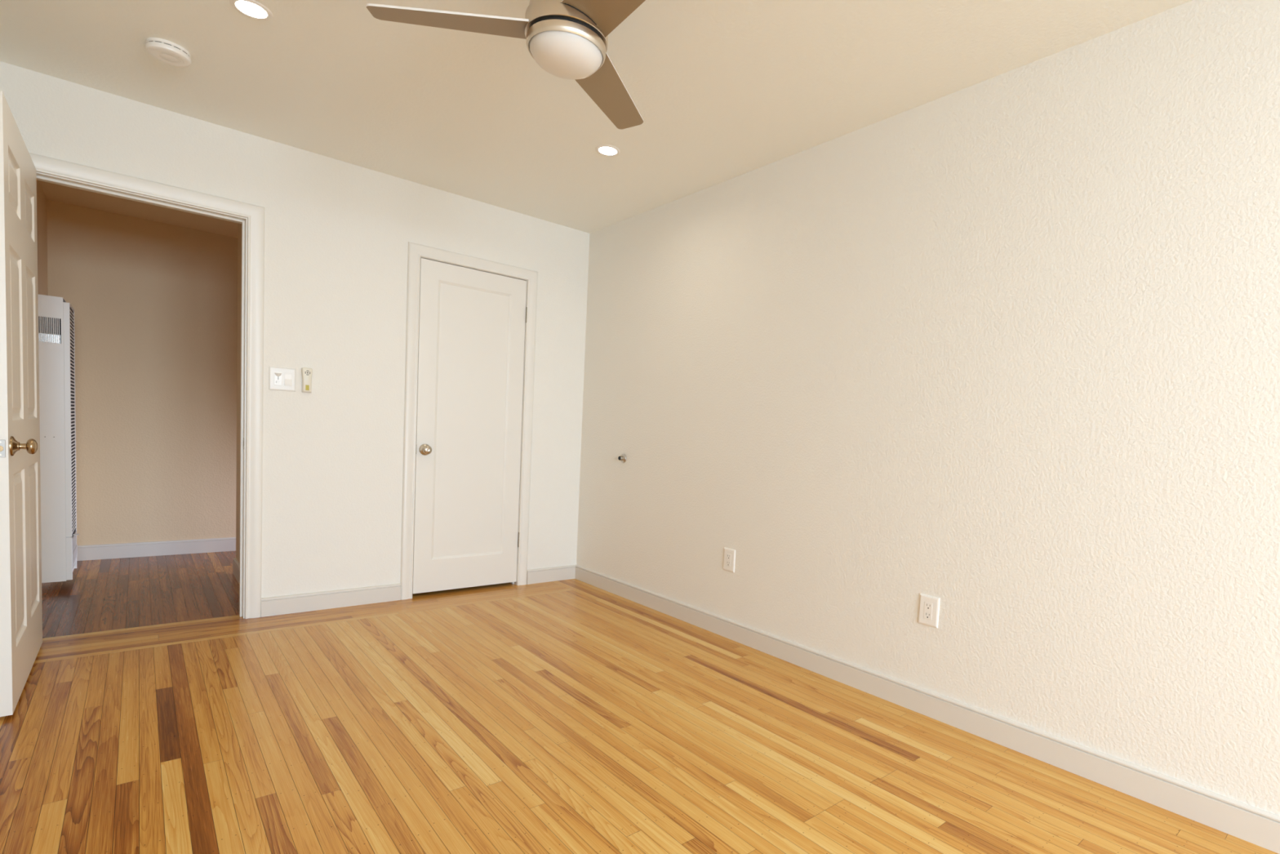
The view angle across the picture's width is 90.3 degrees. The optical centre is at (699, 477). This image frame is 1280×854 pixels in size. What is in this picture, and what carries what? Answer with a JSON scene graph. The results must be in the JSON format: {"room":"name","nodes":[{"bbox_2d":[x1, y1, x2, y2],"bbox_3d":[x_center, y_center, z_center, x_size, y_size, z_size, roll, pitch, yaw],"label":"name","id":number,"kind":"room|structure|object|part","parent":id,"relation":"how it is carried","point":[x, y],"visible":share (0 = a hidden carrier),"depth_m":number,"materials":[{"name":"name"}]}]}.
{"room":"empty bedroom","nodes":[
{"label":"empty bedroom","id":0,"kind":"room"},
{"bbox_2d":[36,180,48,295],"bbox_3d":[-3.685,-0.537,3.425,0.100,2.372,1.914,0,5,-41],"label":"wall","id":1,"kind":"structure","parent":0,"point":[42,224],"depth_m":3.89,"materials":[{"name":"beige paint"}]},
{"bbox_2d":[37,293,79,582],"bbox_3d":[-3.732,-0.221,3.689,0.178,1.600,0.361,0,5,-41],"label":"wall heater","id":2,"kind":"object","parent":1,"relation":"attached to","point":[56,335],"visible":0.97,"depth_m":3.56,"materials":[{"name":"white metal"}]},
{"bbox_2d":[38,315,59,343],"bbox_3d":[-3.599,-0.818,3.503,0.092,0.137,0.003,0,5,-41],"label":"grille","id":3,"kind":"object","parent":2,"relation":"attached to","point":[43,338],"depth_m":3.51,"materials":[{"name":"grey metal"}]},
{"bbox_3d":[-3.694,-0.211,3.724,0.026,1.572,0.356,0,5,-41],"label":"frame","id":4,"kind":"part","parent":2,"relation":"part of","materials":[{"name":"white metal"}]},
{"bbox_3d":[-3.696,-0.213,3.722,0.026,1.535,0.336,0,5,-41],"label":"panel","id":5,"kind":"part","parent":2,"relation":"part of","materials":[{"name":"black"}]},
{"bbox_2d":[71,530,77,566],"bbox_3d":[-3.728,0.443,3.766,0.032,0.208,0.336,0,5,-41],"label":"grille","id":6,"kind":"object","parent":2,"relation":"attached to","point":[74,546],"depth_m":3.75,"materials":[{"name":"white metal"}]},
{"bbox_2d":[38,180,237,237],"bbox_3d":[-2.752,-1.761,4.182,2.508,0.070,2.014,0,5,-41],"label":"ceiling","id":7,"kind":"structure","parent":0,"point":[52,192],"depth_m":4.21,"materials":[{"name":"beige paint"}]},
{"bbox_2d":[46,200,237,545],"bbox_3d":[-3.445,-0.672,4.971,2.508,2.472,0.100,0,5,-41],"label":"wall","id":8,"kind":"structure","parent":0,"point":[154,304],"depth_m":4.50,"materials":[{"name":"beige paint"}]},
{"bbox_2d":[76,537,235,560],"bbox_3d":[-3.469,0.511,5.002,2.308,0.103,0.016,0,5,-41],"label":"baseboard","id":9,"kind":"structure","parent":8,"relation":"attached to","point":[119,550],"depth_m":4.58,"materials":[{"name":"white paint"}]},
{"bbox_2d":[235,222,241,561],"bbox_3d":[-2.636,-0.504,3.783,0.100,2.372,1.060,0,5,-41],"label":"wall","id":10,"kind":"structure","parent":0,"point":[239,225],"depth_m":4.07,"materials":[{"name":"beige paint"}]},
{"bbox_2d":[232,557,239,583],"bbox_3d":[-2.739,0.624,3.816,0.016,0.103,1.060,0,5,-41],"label":"baseboard","id":11,"kind":"structure","parent":10,"relation":"attached to","point":[235,562],"depth_m":4.09,"materials":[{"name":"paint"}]},
{"bbox_2d":[0,61,589,597],"bbox_3d":[-1.942,-0.492,3.609,3.060,2.442,0.120,0,5,-41],"label":"wall","id":12,"kind":"structure","parent":0,"point":[338,233],"depth_m":3.49,"materials":[{"name":"white paint"}]},
{"bbox_2d":[0,90,42,716],"bbox_3d":[-2.547,-0.248,2.374,0.157,2.016,0.896,0,5,-41],"label":"door","id":13,"kind":"structure","parent":12,"relation":"in","point":[20,540],"depth_m":2.24,"materials":[{"name":"white paint"}]},
{"bbox_3d":[-2.264,-0.095,2.054,0.023,0.057,0.002,0,5,-41],"label":"latch plate","id":14,"kind":"part","parent":13,"relation":"part of","materials":[{"name":"silver metal"}]},
{"bbox_3d":[-2.262,-0.106,2.138,0.043,0.052,0.052,0,5,-41],"label":"knob","id":15,"kind":"part","parent":13,"relation":"part of","materials":[{"name":"gold metal"}]},
{"bbox_2d":[29,152,264,618],"bbox_3d":[-2.628,-0.321,3.009,0.913,2.102,0.138,0,5,-41],"label":"door frame","id":16,"kind":"structure","parent":12,"relation":"attached to","point":[50,170],"depth_m":3.20,"materials":[{"name":"white paint"}]},
{"bbox_2d":[268,366,296,391],"bbox_3d":[-2.174,-0.515,3.310,0.118,0.120,0.015,0,5,-41],"label":"light switch","id":17,"kind":"object","parent":12,"relation":"attached to","point":[283,379],"visible":1,"depth_m":3.31,"materials":[{"name":"white plastic"}]},
{"bbox_2d":[274,372,281,385],"bbox_3d":[-2.191,-0.515,3.297,0.033,0.067,0.004,0,5,-41],"label":"switch","id":18,"kind":"object","parent":17,"relation":"attached to","point":[277,375],"depth_m":3.29,"materials":[{"name":"white plastic"}]},
{"bbox_2d":[301,367,312,392],"bbox_3d":[-2.090,-0.520,3.377,0.048,0.130,0.025,0,5,-41],"label":"remote","id":19,"kind":"object","parent":12,"relation":"attached to","point":[307,372],"visible":1,"depth_m":3.37,"materials":[{"name":"beige plastic"}]},
{"bbox_2d":[261,582,400,617],"bbox_3d":[-2.043,0.680,3.557,0.690,0.098,0.016,0,5,-41],"label":"baseboard","id":20,"kind":"structure","parent":12,"relation":"attached to","point":[308,602],"depth_m":3.53,"materials":[{"name":"white paint"}]},
{"bbox_2d":[400,241,537,599],"bbox_3d":[-1.467,-0.323,4.036,0.812,2.096,0.138,0,5,-41],"label":"door frame","id":21,"kind":"structure","parent":12,"relation":"attached to","point":[416,251],"depth_m":3.80,"materials":[{"name":"white paint"}]},
{"bbox_2d":[412,257,527,593],"bbox_3d":[-1.424,-0.293,3.995,0.682,1.998,0.092,0,5,-41],"label":"door","id":22,"kind":"structure","parent":12,"relation":"in","point":[472,322],"depth_m":3.99,"materials":[{"name":"white paint"}]},
{"bbox_3d":[-1.628,-0.167,3.792,0.052,0.052,0.040,0,5,-41],"label":"knob","id":23,"kind":"part","parent":22,"relation":"part of","materials":[{"name":"gold metal"}]},
{"bbox_2d":[526,564,576,584],"bbox_3d":[-1.031,0.676,4.452,0.385,0.098,0.016,0,5,-41],"label":"baseboard","id":24,"kind":"structure","parent":12,"relation":"attached to","point":[562,572],"depth_m":4.43,"materials":[{"name":"white paint"}]},
{"bbox_2d":[0,0,1192,233],"bbox_3d":[0.646,-1.435,0.677,3.060,0.080,7.520,0,5,-41],"label":"ceiling","id":25,"kind":"structure","parent":0,"point":[722,91],"depth_m":2.50,"materials":[{"name":"white paint"}]},
{"bbox_2d":[145,37,191,66],"bbox_3d":[-2.038,-1.629,2.434,0.134,0.036,0.134,0,5,-41],"label":"smoke detector","id":26,"kind":"object","parent":25,"relation":"attached to","point":[164,51],"visible":1,"depth_m":2.41,"materials":[{"name":"white plastic"}]},
{"bbox_2d":[229,0,272,20],"bbox_3d":[-1.532,-1.602,2.169,0.121,0.005,0.121,0,5,-41],"label":"recessed light","id":27,"kind":"object","parent":25,"relation":"in","point":[253,9],"visible":1,"depth_m":2.17,"materials":[{"name":"white plastic"}]},
{"bbox_2d":[365,0,645,128],"bbox_3d":[-0.302,-1.327,1.714,0.908,0.366,0.875,0,5,-41],"label":"ceiling fan","id":28,"kind":"object","parent":25,"relation":"hanging from","point":[568,39],"visible":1,"depth_m":1.74,"materials":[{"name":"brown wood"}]},
{"bbox_3d":[-0.685,-1.264,1.755,0.439,0.037,0.138,3,4,-6],"label":"blade","id":29,"kind":"part","parent":28,"relation":"part of","materials":[{"name":"brown wood"}]},
{"bbox_3d":[-0.377,-1.181,1.792,0.205,0.058,0.205,0,5,-41],"label":"light globe","id":30,"kind":"part","parent":28,"relation":"part of","materials":[{"name":"white glass"}]},
{"bbox_3d":[-0.166,-1.224,1.554,0.138,0.037,0.439,0,5,-41],"label":"blade","id":31,"kind":"part","parent":28,"relation":"part of","materials":[{"name":"brown wood"}]},
{"bbox_3d":[-0.297,-1.265,2.091,0.138,0.037,0.439,4,4,14],"label":"blade","id":32,"kind":"part","parent":28,"relation":"part of","materials":[{"name":"brown wood"}]},
{"bbox_2d":[595,144,620,155],"bbox_3d":[-0.449,-1.605,3.113,0.121,0.005,0.121,0,5,-41],"label":"recessed light","id":33,"kind":"object","parent":25,"relation":"in","point":[604,149],"visible":1,"depth_m":3.11,"materials":[{"name":"white plastic"}]},
{"bbox_2d":[0,551,1278,853],"bbox_3d":[-0.195,0.949,1.638,2.860,0.002,9.434,0,5,-41],"label":"floor","id":34,"kind":"structure","parent":0,"point":[149,716],"depth_m":2.11,"materials":[{"name":"brown wood"}]},
{"bbox_2d":[576,0,1279,815],"bbox_3d":[1.689,-0.182,1.737,0.100,2.442,7.520,0,5,-41],"label":"wall","id":35,"kind":"structure","parent":0,"point":[1003,349],"depth_m":2.32,"materials":[{"name":"white paint"}]},
{"bbox_2d":[617,453,626,462],"bbox_3d":[-0.507,-0.127,4.119,0.037,0.060,0.060,0,5,-41],"label":"stopper","id":36,"kind":"object","parent":35,"relation":"attached to","point":[623,457],"visible":1,"depth_m":4.11,"materials":[{"name":"silver metal"}]},
{"bbox_2d":[723,547,735,572],"bbox_3d":[0.159,0.439,3.390,0.008,0.120,0.084,0,5,-41],"label":"wall outlet","id":37,"kind":"object","parent":35,"relation":"attached to","point":[729,559],"visible":1,"depth_m":3.38,"materials":[{"name":"white plastic"}]},
{"bbox_2d":[725,553,731,566],"bbox_3d":[0.157,0.439,3.389,0.004,0.067,0.034,0,5,-41],"label":"receptacle","id":38,"kind":"object","parent":37,"relation":"attached to","point":[728,556],"depth_m":3.39,"materials":[{"name":"white plastic"}]},
{"bbox_2d":[574,564,1279,853],"bbox_3d":[1.545,0.979,1.817,0.016,0.098,7.400,0,5,-41],"label":"baseboard","id":39,"kind":"structure","parent":35,"relation":"attached to","point":[1253,824],"depth_m":2.31,"materials":[{"name":"white paint"}]},
{"bbox_2d":[917,593,940,627],"bbox_3d":[0.915,0.531,2.534,0.008,0.120,0.084,0,5,-41],"label":"wall outlet","id":40,"kind":"object","parent":35,"relation":"attached to","point":[929,606],"visible":1,"depth_m":2.53,"materials":[{"name":"white plastic"}]},
{"bbox_2d":[923,601,933,620],"bbox_3d":[0.913,0.531,2.532,0.001,0.068,0.035,0,5,-41],"label":"receptacle","id":41,"kind":"object","parent":40,"relation":"attached to","point":[927,606],"depth_m":2.53,"materials":[{"name":"white plastic"}]}
]}

